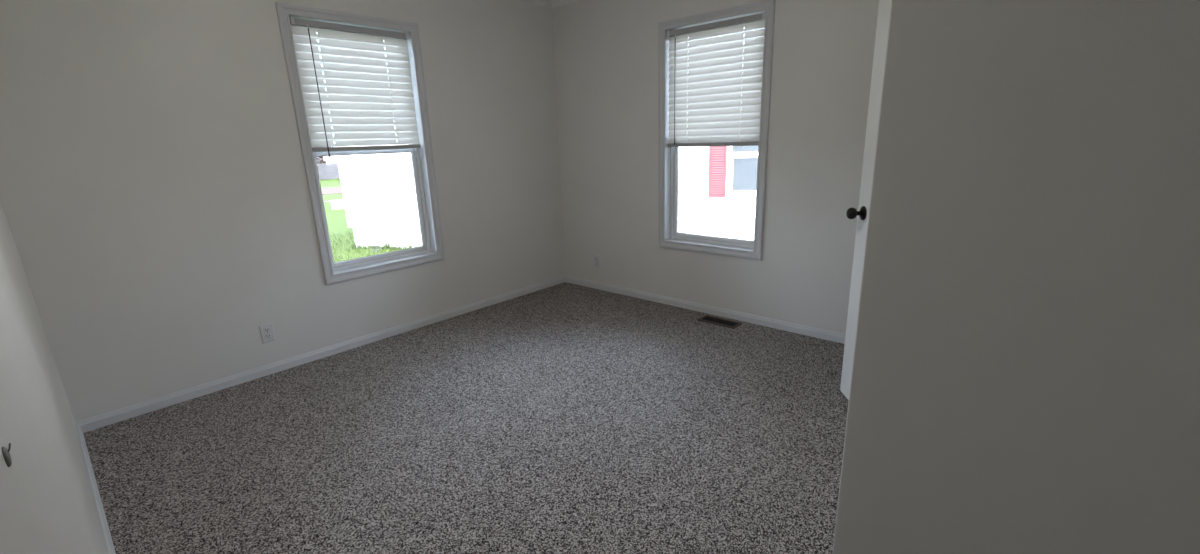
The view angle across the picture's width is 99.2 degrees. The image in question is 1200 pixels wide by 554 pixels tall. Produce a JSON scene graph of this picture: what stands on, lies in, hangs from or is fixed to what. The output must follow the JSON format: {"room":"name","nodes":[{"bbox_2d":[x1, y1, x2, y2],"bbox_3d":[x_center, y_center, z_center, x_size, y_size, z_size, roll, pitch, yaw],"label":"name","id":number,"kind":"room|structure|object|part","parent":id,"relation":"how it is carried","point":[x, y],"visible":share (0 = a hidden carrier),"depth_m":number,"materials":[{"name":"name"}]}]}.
{"room":"empty bedroom","nodes":[
{"label":"empty bedroom","id":0,"kind":"room"},
{"bbox_2d":[0,198,108,553],"bbox_3d":[-0.878,-0.038,0.619,4.700,2.430,0.140,11,20,40],"label":"wall","id":1,"kind":"structure","parent":0,"point":[48,505],"depth_m":0.83,"materials":[{"name":"paint"}]},
{"bbox_2d":[2,443,11,466],"bbox_3d":[-0.527,0.159,0.456,0.019,0.020,0.006,11,20,40],"label":"wall hook","id":2,"kind":"object","parent":1,"relation":"attached to","point":[5,451],"visible":1,"depth_m":0.45,"materials":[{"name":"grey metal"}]},
{"bbox_2d":[76,422,115,553],"bbox_3d":[-0.791,1.088,0.982,4.700,0.062,0.012,11,20,40],"label":"baseboard","id":3,"kind":"structure","parent":1,"relation":"attached to","point":[106,530],"depth_m":1.96,"materials":[{"name":"paint"}]},
{"bbox_2d":[0,0,564,421],"bbox_3d":[-1.521,-0.416,3.534,0.140,3.180,3.635,11,20,40],"label":"wall","id":4,"kind":"structure","parent":0,"point":[154,192],"depth_m":2.76,"materials":[{"name":"paint"}]},
{"bbox_2d":[259,322,275,342],"bbox_3d":[-1.988,0.335,3.052,0.008,0.114,0.070,11,20,40],"label":"electrical outlet","id":5,"kind":"object","parent":4,"relation":"attached to","point":[266,330],"visible":1,"depth_m":3.05,"materials":[{"name":"white plastic"}]},
{"bbox_2d":[77,276,564,432],"bbox_3d":[-1.439,0.376,3.696,0.012,0.062,3.355,11,20,40],"label":"baseboard","id":6,"kind":"structure","parent":4,"relation":"attached to","point":[115,416],"depth_m":3.15,"materials":[{"name":"paint"}]},
{"bbox_2d":[275,2,444,284],"bbox_3d":[-1.544,-0.842,3.398,0.161,1.635,0.860,11,20,40],"label":"window","id":7,"kind":"structure","parent":4,"relation":"in","point":[431,250],"depth_m":3.41,"materials":[{"name":"paint"}]},
{"bbox_3d":[-1.599,-1.195,3.343,0.024,0.765,0.703,11,20,40],"label":"sash","id":8,"kind":"part","parent":7,"relation":"part of","materials":[{"name":"plastic"}]},
{"bbox_2d":[289,16,420,157],"bbox_3d":[-1.526,-1.183,3.275,0.066,0.787,0.721,11,20,40],"label":"window blind","id":9,"kind":"object","parent":7,"relation":"attached to","point":[357,87],"visible":0.94,"depth_m":3.24,"materials":[{"name":"plastic"}]},
{"bbox_3d":[-1.677,-1.146,3.120,0.039,0.691,0.002,11,20,40],"label":"ladder cord","id":10,"kind":"part","parent":9,"relation":"part of","materials":[{"name":"white fabric"}]},
{"bbox_3d":[-1.518,-0.851,3.368,0.040,0.027,0.714,11,20,40],"label":"rail","id":11,"kind":"part","parent":9,"relation":"part of","materials":[{"name":"plastic"}]},
{"bbox_3d":[-1.404,-1.235,3.416,0.039,0.691,0.002,11,20,40],"label":"ladder cord","id":12,"kind":"part","parent":9,"relation":"part of","materials":[{"name":"white fabric"}]},
{"bbox_3d":[-1.557,-0.495,3.514,0.024,0.749,0.703,11,20,40],"label":"sash","id":13,"kind":"part","parent":7,"relation":"part of","materials":[{"name":"plastic"}]},
{"bbox_3d":[-1.576,-0.848,3.427,0.074,1.519,0.744,11,20,40],"label":"frame","id":14,"kind":"part","parent":7,"relation":"part of","materials":[{"name":"plastic"}]},
{"bbox_2d":[516,0,551,7],"bbox_3d":[-1.501,-1.914,3.065,0.046,0.046,3.355,11,20,40],"label":"crown molding","id":15,"kind":"structure","parent":4,"relation":"attached to","point":[545,3],"depth_m":4.17,"materials":[{"name":"paint"}]},
{"bbox_2d":[83,282,848,553],"bbox_3d":[0.310,0.776,2.202,4.960,0.040,3.635,11,20,40],"label":"floor","id":16,"kind":"structure","parent":0,"point":[563,418],"depth_m":2.30,"materials":[{"name":"carpet"}]},
{"bbox_2d":[697,315,741,328],"bbox_3d":[0.868,0.322,3.715,0.296,0.012,0.128,11,20,40],"label":"floor vent","id":17,"kind":"object","parent":16,"relation":"in","point":[709,319],"visible":1,"depth_m":3.71,"materials":[{"name":"brown metal"}]},
{"bbox_2d":[552,0,878,333],"bbox_3d":[1.493,-0.420,3.187,4.820,3.180,0.140,11,20,40],"label":"wall","id":18,"kind":"structure","parent":0,"point":[606,51],"depth_m":3.64,"materials":[{"name":"paint"}]},
{"bbox_2d":[551,0,580,7],"bbox_3d":[0.731,-2.042,3.272,3.082,0.046,0.046,11,20,40],"label":"crown molding","id":19,"kind":"structure","parent":18,"relation":"attached to","point":[554,3],"depth_m":4.19,"materials":[{"name":"paint"}]},
{"bbox_2d":[594,255,599,267],"bbox_3d":[-0.027,-0.139,4.570,0.070,0.114,0.008,11,20,40],"label":"electrical outlet","id":20,"kind":"object","parent":18,"relation":"attached to","point":[596,257],"visible":1,"depth_m":4.57,"materials":[{"name":"white plastic"}]},
{"bbox_2d":[565,275,845,343],"bbox_3d":[0.817,0.247,3.904,3.082,0.062,0.012,11,20,40],"label":"baseboard","id":21,"kind":"structure","parent":18,"relation":"attached to","point":[763,321],"depth_m":3.83,"materials":[{"name":"paint"}]},
{"bbox_2d":[658,0,775,259],"bbox_3d":[0.813,-0.983,3.636,0.860,1.635,0.161,11,20,40],"label":"window","id":22,"kind":"structure","parent":18,"relation":"in","point":[668,157],"depth_m":3.67,"materials":[{"name":"paint"}]},
{"bbox_3d":[0.842,-0.992,3.667,0.744,1.519,0.074,11,20,40],"label":"frame","id":23,"kind":"part","parent":22,"relation":"part of","materials":[{"name":"plastic"}]},
{"bbox_2d":[667,12,764,146],"bbox_3d":[0.776,-1.312,3.514,0.729,0.807,0.066,11,20,40],"label":"window blind","id":24,"kind":"object","parent":22,"relation":"attached to","point":[713,93],"visible":0.88,"depth_m":3.49,"materials":[{"name":"plastic"}]},
{"bbox_3d":[0.630,-1.337,3.650,0.002,0.743,0.039,11,20,40],"label":"ladder cord","id":25,"kind":"part","parent":24,"relation":"part of","materials":[{"name":"white fabric"}]},
{"bbox_3d":[0.790,-0.940,3.617,0.722,0.027,0.040,11,20,40],"label":"rail","id":26,"kind":"part","parent":24,"relation":"part of","materials":[{"name":"plastic"}]},
{"bbox_3d":[0.944,-1.274,3.380,0.002,0.743,0.039,11,20,40],"label":"ladder cord","id":27,"kind":"part","parent":24,"relation":"part of","materials":[{"name":"white fabric"}]},
{"bbox_3d":[0.846,-0.638,3.754,0.703,0.749,0.024,11,20,40],"label":"sash","id":28,"kind":"part","parent":22,"relation":"part of","materials":[{"name":"plastic"}]},
{"bbox_2d":[833,0,1199,553],"bbox_3d":[1.281,-0.134,0.714,1.618,2.430,0.110,11,20,40],"label":"wall","id":29,"kind":"structure","parent":0,"point":[1025,376],"depth_m":1.04,"materials":[{"name":"paint"}]},
{"bbox_3d":[1.366,-0.458,1.905,0.110,2.430,1.852,11,20,40],"label":"wall","id":30,"kind":"structure","parent":0,"visible":0},
{"bbox_2d":[840,0,890,399],"bbox_3d":[1.213,-0.312,2.112,0.181,2.020,0.592,-1,15,4],"label":"door","id":31,"kind":"structure","parent":30,"relation":"in","point":[884,5],"depth_m":2.33,"materials":[{"name":"paint"}]},
{"bbox_3d":[1.172,-0.293,2.354,0.062,0.055,0.055,-1,15,4],"label":"knob","id":32,"kind":"part","parent":31,"relation":"part of","materials":[{"name":"black metal"}]},
{"label":"outside","id":33,"kind":"structure","parent":0,"visible":0},
{"bbox_2d":[320,178,402,261],"bbox_3d":[-12.832,-6.774,35.295,120.000,0.300,90.000,11,20,40],"label":"lawn","id":34,"kind":"structure","parent":33,"point":[337,223],"depth_m":14.02,"materials":[{"name":"green plant"}]},
{"bbox_2d":[315,147,325,165],"bbox_3d":[-23.457,-10.672,42.998,3.154,3.884,3.049,11,20,40],"label":"bare tree","id":35,"kind":"object","parent":34,"relation":"on","point":[322,158],"visible":0.02,"depth_m":42.60,"materials":[{"name":"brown plant"}]},
{"bbox_2d":[317,163,339,179],"bbox_3d":[-18.825,-7.225,35.003,18.090,1.100,0.163,-10,17,-27],"label":"wooden fence","id":36,"kind":"object","parent":34,"relation":"on","point":[333,170],"visible":0.06,"depth_m":35.02,"materials":[{"name":"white wood"}]},
{"bbox_2d":[323,156,337,174],"bbox_3d":[-19.892,-8.728,39.828,2.800,1.550,2.420,-10,17,-27],"label":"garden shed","id":37,"kind":"object","parent":34,"relation":"on","point":[333,159],"visible":0.24,"depth_m":38.53,"materials":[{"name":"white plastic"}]},
{"bbox_2d":[330,199,344,209],"bbox_3d":[-8.224,-2.790,18.843,3.049,0.300,0.280,-10,17,-27],"label":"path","id":38,"kind":"structure","parent":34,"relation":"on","point":[335,204],"depth_m":18.13,"materials":[{"name":"white concrete"}]},
{"bbox_2d":[330,230,420,261],"bbox_3d":[-4.651,-0.356,9.481,7.577,0.260,6.103,11,20,40],"label":"grass tufts","id":39,"kind":"object","parent":34,"relation":"on","point":[385,246],"visible":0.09,"depth_m":10.84,"materials":[{"name":"green plant"}]},
{"bbox_2d":[328,50,757,248],"bbox_3d":[2.364,-2.758,10.738,15.700,3.800,5.000,2,16,14],"label":"house","id":40,"kind":"structure","parent":34,"relation":"on","point":[717,184],"depth_m":9.14,"materials":[{"name":"white plastic"}]},
{"bbox_3d":[-5.411,-2.325,10.642,0.070,2.597,0.052,2,16,14],"label":"corner post","id":41,"kind":"part","parent":40,"relation":"part of","materials":[{"name":"white plastic"}]},
{"bbox_3d":[2.415,-1.142,11.168,14.900,0.454,4.212,2,16,14],"label":"skirting","id":42,"kind":"part","parent":40,"relation":"part of","materials":[{"name":"white"}]},
{"bbox_2d":[708,146,726,196],"bbox_3d":[2.006,-2.078,8.685,0.300,1.430,0.029,2,16,14],"label":"shutter","id":43,"kind":"object","parent":40,"relation":"hanging from","point":[717,155],"depth_m":8.75,"materials":[{"name":"pink plastic"}]},
{"bbox_3d":[2.631,-1.756,8.607,0.800,0.690,0.022,2,16,14],"label":"sash","id":44,"kind":"part","parent":40,"relation":"part of","materials":[{"name":"white plastic"}]},
{"bbox_3d":[2.624,-2.058,8.538,0.810,1.320,0.003,2,16,14],"label":"pane","id":45,"kind":"part","parent":40,"relation":"part of","materials":[{"name":"clear glass"}]},
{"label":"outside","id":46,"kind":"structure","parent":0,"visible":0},
{"bbox_2d":[321,187,342,194],"bbox_3d":[-15.740,-4.061,25.030,31.987,0.040,4.598,-10,17,-27],"label":"road","id":47,"kind":"structure","parent":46,"point":[330,190],"depth_m":25.83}
]}

